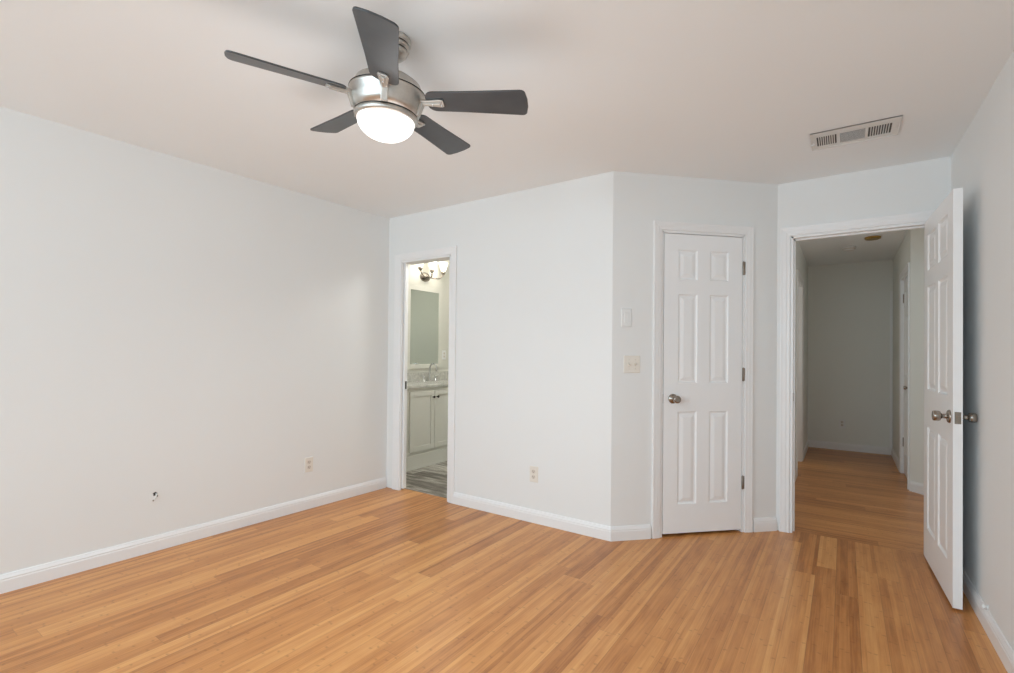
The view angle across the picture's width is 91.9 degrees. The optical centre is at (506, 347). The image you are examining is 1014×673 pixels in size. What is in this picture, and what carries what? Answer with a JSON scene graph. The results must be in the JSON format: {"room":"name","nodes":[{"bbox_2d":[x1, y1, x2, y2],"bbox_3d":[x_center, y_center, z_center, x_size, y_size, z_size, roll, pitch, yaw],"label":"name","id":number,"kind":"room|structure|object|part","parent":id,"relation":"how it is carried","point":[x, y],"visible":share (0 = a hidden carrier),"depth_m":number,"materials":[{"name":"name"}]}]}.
{"room":"empty bedroom","nodes":[
{"label":"empty bedroom","id":0,"kind":"room"},
{"bbox_2d":[0,106,388,574],"bbox_3d":[-2.841,-0.004,2.143,0.115,2.460,5.918,0,-1,36],"label":"wall","id":1,"kind":"structure","parent":0,"point":[192,334],"depth_m":3.03,"materials":[{"name":"white paint"}]},
{"bbox_2d":[0,477,385,593],"bbox_3d":[-2.815,1.180,2.073,0.015,0.092,5.868,0,-1,36],"label":"baseboard","id":2,"kind":"structure","parent":1,"relation":"attached to","point":[11,581],"depth_m":3.04,"materials":[{"name":"white wood"}]},
{"bbox_2d":[304,456,312,472],"bbox_3d":[-1.544,0.913,3.825,0.008,0.115,0.070,0,-1,36],"label":"electrical outlet","id":3,"kind":"object","parent":1,"relation":"attached to","point":[309,460],"visible":1,"depth_m":3.82,"materials":[{"name":"beige plastic"}]},
{"bbox_2d":[407,260,449,372],"bbox_3d":[-1.078,0.049,5.954,0.115,2.460,2.600,0,-1,34],"label":"wall","id":4,"kind":"structure","parent":0,"point":[414,273],"depth_m":6.22,"materials":[{"name":"beige paint"}]},
{"bbox_2d":[407,284,441,368],"bbox_3d":[-0.999,-0.240,5.947,0.021,0.990,0.600,0,-1,34],"label":"wall mirror","id":5,"kind":"object","parent":4,"relation":"attached to","point":[424,303],"visible":0.86,"depth_m":5.94,"materials":[{"name":"mirror"}]},
{"bbox_2d":[417,262,447,281],"bbox_3d":[-0.924,-0.923,5.913,0.180,0.252,0.520,0,-1,34],"label":"vanity light","id":6,"kind":"object","parent":4,"relation":"attached to","point":[424,276],"visible":0.9,"depth_m":5.92,"materials":[{"name":"white glass"}]},
{"bbox_3d":[-0.978,-0.855,5.948,0.052,0.115,0.166,0,-1,34],"label":"wall plate","id":7,"kind":"part","parent":6,"relation":"part of","materials":[{"name":"silver metal"}]},
{"bbox_3d":[-0.899,-0.991,5.896,0.120,0.115,0.120,0,-1,34],"label":"lamp shade","id":8,"kind":"part","parent":6,"relation":"part of","materials":[{"name":"white glass"}]},
{"bbox_3d":[-0.786,-0.988,6.061,0.120,0.115,0.120,0,-1,34],"label":"lamp shade","id":9,"kind":"part","parent":6,"relation":"part of","materials":[{"name":"white glass"}]},
{"bbox_2d":[442,350,445,358],"bbox_3d":[-0.801,0.095,6.249,0.008,0.115,0.070,0,-1,34],"label":"electrical outlet","id":10,"kind":"object","parent":4,"relation":"attached to","point":[443,351],"visible":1,"depth_m":6.25,"materials":[{"name":"white plastic"}]},
{"bbox_2d":[386,171,613,526],"bbox_3d":[-0.162,0.039,3.899,2.155,2.460,0.115,0,-1,34],"label":"wall","id":11,"kind":"structure","parent":0,"point":[535,265],"depth_m":3.59,"materials":[{"name":"white paint"}]},
{"bbox_2d":[401,263,408,488],"bbox_3d":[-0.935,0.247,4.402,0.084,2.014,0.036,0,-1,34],"label":"door","id":12,"kind":"structure","parent":11,"relation":"in","point":[406,266],"depth_m":4.38,"materials":[{"name":"white wood"}]},
{"bbox_2d":[392,246,456,503],"bbox_3d":[-0.685,0.218,4.246,0.719,2.098,0.132,0,-1,34],"label":"trim","id":13,"kind":"structure","parent":11,"relation":"attached to","point":[450,252],"depth_m":4.27,"materials":[{"name":"white wood"}]},
{"bbox_2d":[453,492,610,541],"bbox_3d":[0.126,1.223,3.603,1.353,0.092,0.015,0,-1,34],"label":"baseboard","id":14,"kind":"structure","parent":11,"relation":"attached to","point":[586,528],"depth_m":3.54,"materials":[{"name":"white wood"}]},
{"bbox_2d":[530,466,537,482],"bbox_3d":[0.194,0.920,3.566,0.070,0.115,0.008,0,-1,34],"label":"electrical outlet","id":15,"kind":"object","parent":11,"relation":"attached to","point":[533,469],"visible":1,"depth_m":3.56,"materials":[{"name":"beige plastic"}]},
{"bbox_2d":[0,447,1007,672],"bbox_3d":[0.330,1.288,2.785,6.400,0.052,11.200,0,-1,34],"label":"floor","id":16,"kind":"structure","parent":0,"point":[385,580],"depth_m":2.45,"materials":[{"name":"brown wood"}]},
{"bbox_2d":[406,386,447,471],"bbox_3d":[-0.784,0.856,5.788,0.559,0.846,1.540,0,-1,34],"label":"vanity cabinet","id":17,"kind":"object","parent":16,"relation":"on","point":[427,408],"visible":0.34,"depth_m":5.25,"materials":[{"name":"paint"}]},
{"bbox_3d":[-0.900,0.776,5.196,0.019,0.627,0.362,0,-1,34],"label":"door","id":18,"kind":"part","parent":17,"relation":"part of","materials":[{"name":"paint"}]},
{"bbox_2d":[407,371,447,388],"bbox_3d":[-0.788,0.367,5.798,0.539,0.129,1.580,0,-1,34],"label":"countertop","id":19,"kind":"structure","parent":17,"relation":"on","point":[414,380],"depth_m":5.78,"materials":[{"name":"stone"}]},
{"bbox_2d":[421,363,439,380],"bbox_3d":[-0.887,0.294,5.868,0.142,0.216,0.332,0,-1,34],"label":"faucet","id":20,"kind":"object","parent":19,"relation":"on","point":[435,379],"visible":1,"depth_m":5.88,"materials":[{"name":"silver metal"}]},
{"bbox_3d":[-0.886,0.294,5.867,0.138,0.216,0.036,0,-1,34],"label":"spout","id":21,"kind":"part","parent":20,"relation":"part of","materials":[{"name":"silver metal"}]},
{"bbox_3d":[-0.691,0.780,5.501,0.019,0.627,0.362,0,-1,34],"label":"door","id":22,"kind":"part","parent":17,"relation":"part of","materials":[{"name":"paint"}]},
{"bbox_2d":[0,0,1013,265],"bbox_3d":[0.355,-1.216,2.808,6.400,0.080,11.200,0,-1,34],"label":"ceiling","id":23,"kind":"structure","parent":0,"point":[729,90],"depth_m":2.19,"materials":[{"name":"paint"}]},
{"bbox_2d":[224,6,527,154],"bbox_3d":[-0.501,-1.002,1.897,1.025,0.382,1.066,1,-1,-28],"label":"ceiling fan","id":24,"kind":"object","parent":23,"relation":"hanging from","point":[388,104],"visible":1,"depth_m":1.82,"materials":[{"name":"silver metal"}]},
{"bbox_3d":[-0.778,-0.983,1.745,0.394,0.053,0.129,1,-1,-28],"label":"fan blade","id":25,"kind":"part","parent":24,"relation":"part of","materials":[{"name":"grey wood"}]},
{"bbox_3d":[-0.718,-0.993,2.166,0.395,0.036,0.171,6,3,34],"label":"fan blade","id":26,"kind":"part","parent":24,"relation":"part of","materials":[{"name":"grey wood"}]},
{"bbox_3d":[-0.407,-0.942,1.566,0.130,0.060,0.393,1,-1,-11],"label":"fan blade","id":27,"kind":"part","parent":24,"relation":"part of","materials":[{"name":"grey wood"}]},
{"bbox_3d":[-0.476,-0.849,1.920,0.219,0.076,0.219,6,3,34],"label":"lamp shade","id":28,"kind":"part","parent":24,"relation":"part of","materials":[{"name":"white glass"}]},
{"bbox_3d":[-0.314,-0.966,2.235,0.133,0.029,0.394,0,-1,26],"label":"fan blade","id":29,"kind":"part","parent":24,"relation":"part of","materials":[{"name":"grey wood"}]},
{"bbox_3d":[-0.117,-0.933,1.866,0.393,0.053,0.133,1,-1,7],"label":"fan blade","id":30,"kind":"part","parent":24,"relation":"part of","materials":[{"name":"grey wood"}]},
{"bbox_2d":[842,246,855,250],"bbox_3d":[3.811,-1.099,5.469,0.136,0.037,0.136,0,-1,34],"label":"smoke detector","id":31,"kind":"object","parent":23,"relation":"attached to","point":[847,248],"visible":1,"depth_m":5.43,"materials":[{"name":"white plastic"}]},
{"bbox_2d":[810,115,902,150],"bbox_3d":[1.884,-1.155,2.666,0.396,0.014,0.244,0,-1,34],"label":"ceiling vent","id":32,"kind":"object","parent":23,"relation":"in","point":[886,127],"visible":1,"depth_m":2.66,"materials":[{"name":"metal"}]},
{"bbox_2d":[864,235,880,240],"bbox_3d":[3.717,-1.111,4.987,0.140,0.024,0.140,0,-1,34],"label":"recessed light","id":33,"kind":"object","parent":23,"relation":"in","point":[869,238],"visible":1,"depth_m":4.96,"materials":[{"name":"gold metal"}]},
{"bbox_2d":[611,171,777,535],"bbox_3d":[1.290,0.049,3.411,1.234,2.460,0.115,1,-1,-11],"label":"wall","id":34,"kind":"structure","parent":0,"point":[639,199],"depth_m":3.29,"materials":[{"name":"white paint"}]},
{"bbox_2d":[621,309,631,326],"bbox_3d":[0.794,-0.198,3.258,0.072,0.120,0.009,1,-1,-11],"label":"wall control","id":35,"kind":"object","parent":34,"relation":"attached to","point":[626,314],"visible":1,"depth_m":3.25,"materials":[{"name":"white plastic"}]},
{"bbox_2d":[611,524,650,540],"bbox_3d":[0.817,1.227,3.248,0.283,0.092,0.015,1,-1,-11],"label":"baseboard","id":36,"kind":"structure","parent":34,"relation":"attached to","point":[631,532],"depth_m":3.24,"materials":[{"name":"white wood"}]},
{"bbox_2d":[624,356,639,372],"bbox_3d":[0.833,0.112,3.257,0.116,0.115,0.020,1,-1,-10],"label":"light switch","id":37,"kind":"object","parent":34,"relation":"attached to","point":[631,363],"visible":1,"depth_m":3.26,"materials":[{"name":"beige plastic"}]},
{"bbox_2d":[651,220,753,538],"bbox_3d":[1.335,0.216,3.411,0.748,2.127,0.132,1,-1,-11],"label":"trim","id":38,"kind":"structure","parent":34,"relation":"attached to","point":[660,227],"depth_m":3.37,"materials":[{"name":"white wood"}]},
{"bbox_2d":[662,233,744,533],"bbox_3d":[1.357,0.244,3.349,0.614,2.029,0.102,1,-1,-11],"label":"door","id":39,"kind":"structure","parent":34,"relation":"in","point":[704,374],"depth_m":3.36,"materials":[{"name":"white wood"}]},
{"bbox_3d":[1.128,0.346,3.288,0.066,0.066,0.068,1,-1,-11],"label":"knob","id":40,"kind":"part","parent":39,"relation":"part of","materials":[{"name":"silver metal"}]},
{"bbox_2d":[753,517,776,531],"bbox_3d":[1.806,1.238,3.432,0.184,0.092,0.015,1,-1,-11],"label":"baseboard","id":41,"kind":"structure","parent":34,"relation":"attached to","point":[768,523],"depth_m":3.42,"materials":[{"name":"white wood"}]},
{"bbox_2d":[795,241,807,466],"bbox_3d":[2.982,0.082,5.154,0.115,2.460,3.855,0,-1,34],"label":"wall","id":42,"kind":"structure","parent":0,"point":[801,264],"depth_m":6.11,"materials":[{"name":"white paint"}]},
{"bbox_2d":[795,467,797,480],"bbox_3d":[2.461,1.253,4.286,0.015,0.092,1.765,0,-1,34],"label":"baseboard","id":43,"kind":"structure","parent":42,"relation":"attached to","point":[796,470],"depth_m":4.90,"materials":[{"name":"white wood"}]},
{"bbox_2d":[796,269,803,469],"bbox_3d":[3.168,0.259,5.427,0.146,2.115,0.890,0,-1,34],"label":"trim","id":44,"kind":"structure","parent":42,"relation":"attached to","point":[800,286],"depth_m":5.70,"materials":[{"name":"white wood"}]},
{"bbox_2d":[803,440,808,459],"bbox_3d":[3.760,1.283,6.180,0.015,0.092,1.050,0,-1,34],"label":"baseboard","id":45,"kind":"structure","parent":42,"relation":"attached to","point":[805,449],"depth_m":6.13,"materials":[{"name":"white wood"}]},
{"bbox_2d":[807,259,892,454],"bbox_3d":[4.631,0.109,6.308,1.500,2.460,0.115,0,-1,34],"label":"wall","id":46,"kind":"structure","parent":0,"point":[849,303],"depth_m":6.36,"materials":[{"name":"white paint"}]},
{"bbox_2d":[839,419,844,427],"bbox_3d":[4.369,0.992,6.399,0.070,0.115,0.008,0,-1,34],"label":"electrical outlet","id":47,"kind":"object","parent":46,"relation":"attached to","point":[841,421],"visible":1,"depth_m":6.40,"materials":[{"name":"white plastic"}]},
{"bbox_2d":[808,440,888,454],"bbox_3d":[4.407,1.292,6.364,0.873,0.092,0.015,0,-1,34],"label":"baseboard","id":48,"kind":"structure","parent":46,"relation":"attached to","point":[812,443],"depth_m":6.34,"materials":[{"name":"white wood"}]},
{"bbox_2d":[890,291,892,454],"bbox_3d":[4.789,0.316,6.117,0.028,2.045,0.016,0,-1,34],"label":"trim","id":49,"kind":"structure","parent":46,"relation":"attached to","point":[891,292],"depth_m":6.11,"materials":[{"name":"white wood"}]},
{"bbox_2d":[776,157,950,532],"bbox_3d":[2.690,0.059,3.000,1.820,2.460,0.115,0,-1,34],"label":"wall","id":50,"kind":"structure","parent":0,"point":[922,185],"depth_m":3.22,"materials":[{"name":"white paint"}]},
{"bbox_2d":[779,210,934,532],"bbox_3d":[2.314,0.224,3.256,0.873,2.127,0.146,0,-1,34],"label":"trim","id":51,"kind":"structure","parent":50,"relation":"attached to","point":[788,239],"depth_m":3.42,"materials":[{"name":"white wood"}]},
{"bbox_2d":[924,188,976,609],"bbox_3d":[2.394,0.249,2.690,0.167,2.044,0.749,0,-1,34],"label":"door","id":52,"kind":"structure","parent":50,"relation":"in","point":[944,417],"depth_m":2.53,"materials":[{"name":"white wood"}]},
{"bbox_3d":[2.182,0.344,2.466,0.070,0.066,0.066,0,-1,34],"label":"knob","id":53,"kind":"part","parent":52,"relation":"part of","materials":[{"name":"silver metal"}]},
{"bbox_3d":[2.189,0.343,2.381,0.024,0.058,0.010,0,-1,32],"label":"latch plate","id":54,"kind":"part","parent":52,"relation":"part of","materials":[{"name":"silver metal"}]},
{"bbox_3d":[2.265,0.344,2.411,0.064,0.061,0.061,0,-1,34],"label":"knob","id":55,"kind":"part","parent":52,"relation":"part of","materials":[{"name":"silver metal"}]},
{"bbox_2d":[893,230,910,458],"bbox_3d":[4.306,0.096,5.282,0.115,2.460,1.945,0,-1,34],"label":"wall","id":56,"kind":"structure","parent":0,"point":[902,257],"depth_m":5.66,"materials":[{"name":"white paint"}]},
{"bbox_2d":[891,448,898,470],"bbox_3d":[4.492,1.286,5.673,0.015,0.092,1.059,0,-1,34],"label":"baseboard","id":57,"kind":"structure","parent":56,"relation":"attached to","point":[893,454],"depth_m":5.64,"materials":[{"name":"white wood"}]},
{"bbox_2d":[899,262,909,489],"bbox_3d":[4.010,0.267,4.864,0.132,2.104,0.844,0,-1,34],"label":"trim","id":58,"kind":"structure","parent":56,"relation":"attached to","point":[905,273],"depth_m":5.17,"materials":[{"name":"white wood"}]},
{"bbox_2d":[903,277,907,477],"bbox_3d":[3.986,0.300,4.899,0.084,2.009,0.675,0,-1,34],"label":"door","id":59,"kind":"structure","parent":56,"relation":"in","point":[905,295],"depth_m":5.03,"materials":[{"name":"white wood"}]},
{"bbox_2d":[910,228,923,483],"bbox_3d":[3.888,0.079,3.866,0.115,2.460,1.336,1,-1,-11],"label":"wall","id":60,"kind":"structure","parent":0,"point":[917,235],"depth_m":4.45,"materials":[{"name":"white paint"}]},
{"bbox_2d":[909,481,923,494],"bbox_3d":[3.811,1.262,3.839,0.015,0.092,1.334,1,-1,-10],"label":"baseboard","id":61,"kind":"structure","parent":60,"relation":"attached to","point":[915,487],"depth_m":4.43,"materials":[{"name":"white wood"}]},
{"bbox_2d":[951,50,1013,650],"bbox_3d":[0.844,0.013,0.113,0.115,2.460,6.739,0,-1,34],"label":"wall","id":62,"kind":"structure","parent":0,"point":[982,162],"depth_m":2.21,"materials":[{"name":"white paint"}]},
{"bbox_2d":[963,569,1013,672],"bbox_3d":[0.778,1.197,0.138,0.015,0.092,6.739,0,-1,34],"label":"baseboard","id":63,"kind":"structure","parent":62,"relation":"attached to","point":[998,640],"depth_m":2.14,"materials":[{"name":"white wood"}]},
{"bbox_2d":[981,604,988,609],"bbox_3d":[2.166,1.175,2.225,0.023,0.020,0.020,0,-1,34],"label":"door stop","id":64,"kind":"object","parent":63,"relation":"attached to","point":[983,606],"visible":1,"depth_m":2.22,"materials":[{"name":"white plastic"}]}
]}

